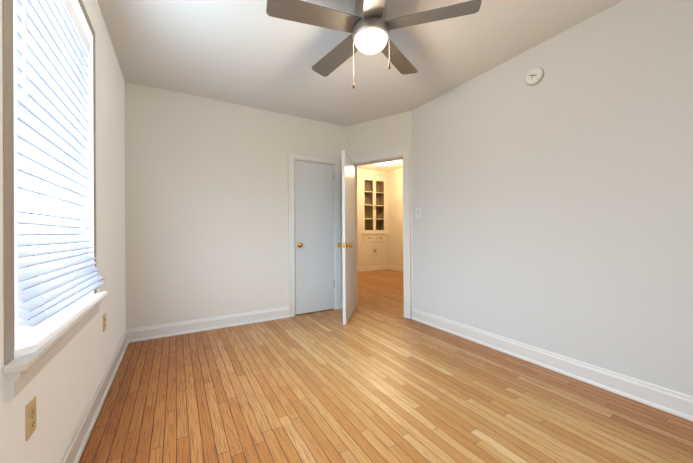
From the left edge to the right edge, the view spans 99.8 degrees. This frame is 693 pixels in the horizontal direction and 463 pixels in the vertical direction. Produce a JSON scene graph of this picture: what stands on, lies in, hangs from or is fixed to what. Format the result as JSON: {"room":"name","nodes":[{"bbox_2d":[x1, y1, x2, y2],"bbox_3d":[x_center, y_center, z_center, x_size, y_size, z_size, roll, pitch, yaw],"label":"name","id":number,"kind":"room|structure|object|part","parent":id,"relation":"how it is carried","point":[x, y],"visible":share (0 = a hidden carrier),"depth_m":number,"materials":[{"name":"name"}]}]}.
{"room":"empty bedroom","nodes":[
{"label":"empty bedroom","id":0,"kind":"room"},
{"bbox_2d":[0,0,125,462],"bbox_3d":[-1.257,-0.380,1.051,0.240,2.950,4.390,0,0,-30],"label":"wall","id":1,"kind":"structure","parent":0,"point":[61,385],"depth_m":1.74,"materials":[{"name":"paint"}]},
{"bbox_2d":[25,396,35,440],"bbox_3d":[-1.075,0.636,0.996,0.008,0.115,0.070,0,0,-30],"label":"electrical outlet","id":2,"kind":"object","parent":1,"relation":"attached to","point":[30,417],"visible":0.98,"depth_m":0.98,"materials":[{"name":"beige plastic"}]},
{"bbox_2d":[2,0,100,401],"bbox_3d":[-1.294,-0.372,1.327,0.094,1.739,1.127,0,0,-30],"label":"window","id":3,"kind":"structure","parent":1,"relation":"in","point":[8,179],"depth_m":0.90,"materials":[{"name":"paint"}]},
{"bbox_2d":[14,0,107,357],"bbox_3d":[-1.274,-0.364,1.322,0.145,1.509,0.998,0,0,-30],"label":"window blinds","id":4,"kind":"object","parent":3,"relation":"attached to","point":[53,47],"visible":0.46,"depth_m":1.23,"materials":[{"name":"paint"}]},
{"bbox_2d":[3,295,106,374],"bbox_3d":[-1.310,0.404,1.314,0.176,0.024,1.151,0,0,-30],"label":"window sill","id":5,"kind":"structure","parent":1,"relation":"attached to","point":[23,362],"depth_m":1.09,"materials":[{"name":"paint"}]},
{"bbox_2d":[57,328,132,462],"bbox_3d":[-1.133,1.029,1.117,0.030,0.131,4.150,0,0,-30],"label":"baseboard","id":6,"kind":"structure","parent":1,"relation":"attached to","point":[74,448],"depth_m":1.68,"materials":[{"name":"paint"}]},
{"bbox_2d":[103,313,105,331],"bbox_3d":[-1.677,0.629,2.023,0.008,0.115,0.070,0,0,-30],"label":"electrical outlet","id":7,"kind":"object","parent":1,"relation":"attached to","point":[104,321],"visible":1,"depth_m":2.01,"materials":[{"name":"beige plastic"}]},
{"bbox_2d":[125,81,345,328],"bbox_3d":[-1.104,-0.377,3.615,2.616,2.950,0.120,0,0,-30],"label":"wall","id":8,"kind":"structure","parent":0,"point":[206,207],"depth_m":3.27,"materials":[{"name":"paint"}]},
{"bbox_2d":[133,307,288,341],"bbox_3d":[-1.449,1.034,3.319,1.650,0.131,0.030,0,0,-30],"label":"baseboard","id":9,"kind":"structure","parent":8,"relation":"attached to","point":[198,325],"depth_m":3.25,"materials":[{"name":"paint"}]},
{"bbox_2d":[294,160,334,314],"bbox_3d":[-0.413,0.077,3.935,0.580,2.012,0.105,0,0,-30],"label":"closet door","id":10,"kind":"structure","parent":8,"relation":"in","point":[314,255],"depth_m":3.94,"materials":[{"name":"paint"}]},
{"bbox_2d":[288,152,340,316],"bbox_3d":[-0.447,0.036,3.982,0.758,2.118,0.148,0,0,-30],"label":"trim","id":11,"kind":"structure","parent":8,"relation":"attached to","point":[334,162],"depth_m":3.88,"materials":[{"name":"paint"}]},
{"bbox_2d":[97,0,622,126],"bbox_3d":[0.126,-1.552,1.868,3.083,0.080,4.250,0,0,-30],"label":"ceiling","id":12,"kind":"structure","parent":0,"point":[250,53],"depth_m":2.43,"materials":[{"name":"paint"}]},
{"bbox_2d":[266,0,481,88],"bbox_3d":[0.128,-1.228,1.916,1.267,0.568,1.252,0,0,-30],"label":"ceiling fan","id":13,"kind":"object","parent":12,"relation":"hanging from","point":[368,25],"visible":1,"depth_m":1.81,"materials":[{"name":"silver metal"}]},
{"bbox_3d":[0.159,-1.214,1.899,0.216,0.076,0.216,0,0,-30],"label":"globe","id":14,"kind":"part","parent":13,"relation":"part of","materials":[{"name":"white glass"}]},
{"bbox_2d":[357,168,387,266],"bbox_3d":[-0.417,-0.374,7.866,3.700,2.950,0.500,0,0,-30],"label":"wall","id":15,"kind":"structure","parent":0,"point":[360,171],"depth_m":8.05,"materials":[{"name":"paint"}]},
{"bbox_2d":[361,174,387,264],"bbox_3d":[0.717,-0.335,8.434,0.886,2.528,0.386,0,0,-30],"label":"built-in cabinet","id":16,"kind":"object","parent":15,"relation":"attached to","point":[374,214],"visible":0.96,"depth_m":8.40,"materials":[{"name":"paint"}]},
{"bbox_2d":[346,110,412,316],"bbox_3d":[0.445,-0.386,3.969,0.986,2.950,0.120,0,0,34],"label":"wall","id":17,"kind":"structure","parent":0,"point":[389,133],"depth_m":3.86,"materials":[{"name":"paint"}]},
{"bbox_2d":[337,150,355,324],"bbox_3d":[0.026,0.069,3.744,0.539,2.022,0.616,0,0,-30],"label":"door","id":18,"kind":"structure","parent":17,"relation":"in","point":[348,227],"depth_m":3.57,"materials":[{"name":"paint"}]},
{"bbox_2d":[350,147,410,318],"bbox_3d":[0.438,0.021,3.970,0.959,2.138,0.168,0,0,34],"label":"door frame","id":19,"kind":"structure","parent":17,"relation":"attached to","point":[387,156],"depth_m":3.68,"materials":[{"name":"paint"}]},
{"bbox_2d":[357,159,402,171],"bbox_3d":[0.846,-1.790,5.698,3.700,0.080,4.730,0,0,-30],"label":"ceiling","id":20,"kind":"structure","parent":0,"point":[397,164],"depth_m":7.90,"materials":[{"name":"paint"}]},
{"bbox_2d":[375,161,393,165],"bbox_3d":[0.898,-1.679,6.974,0.470,0.136,0.470,0,0,-30],"label":"hall ceiling light","id":21,"kind":"object","parent":20,"relation":"attached to","point":[386,163],"visible":0.46,"depth_m":6.97,"materials":[{"name":"white glass"}]},
{"bbox_2d":[79,269,692,462],"bbox_3d":[0.541,1.119,4.067,6.700,0.060,8.150,0,0,-30],"label":"floor","id":22,"kind":"structure","parent":0,"point":[378,377],"depth_m":1.84,"materials":[{"name":"brown wood"}]},
{"bbox_2d":[388,168,402,265],"bbox_3d":[2.441,-0.393,6.568,0.120,2.950,4.630,0,0,-30],"label":"wall","id":23,"kind":"structure","parent":0,"point":[395,217],"depth_m":8.25,"materials":[{"name":"paint"}]},
{"bbox_2d":[412,0,692,396],"bbox_3d":[1.727,-0.396,2.215,0.120,2.950,3.381,0,0,-30],"label":"wall","id":24,"kind":"structure","parent":0,"point":[555,204],"depth_m":2.15,"materials":[{"name":"paint"}]},
{"bbox_2d":[416,208,420,217],"bbox_3d":[0.870,-0.224,3.543,0.016,0.115,0.070,0,0,-30],"label":"light switch","id":25,"kind":"object","parent":24,"relation":"attached to","point":[418,212],"visible":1,"depth_m":3.54,"materials":[{"name":"white plastic"}]},
{"bbox_2d":[358,264,692,421],"bbox_3d":[1.623,1.018,4.545,3.350,0.131,7.280,0,0,-30],"label":"baseboard","id":26,"kind":"structure","parent":24,"relation":"attached to","point":[676,403],"depth_m":2.16,"materials":[{"name":"paint"}]},
{"bbox_2d":[525,67,543,85],"bbox_3d":[1.531,-1.270,2.382,0.040,0.136,0.136,0,0,-30],"label":"smoke detector","id":27,"kind":"object","parent":24,"relation":"attached to","point":[535,76],"visible":1,"depth_m":2.36,"materials":[{"name":"white plastic"}]}
]}

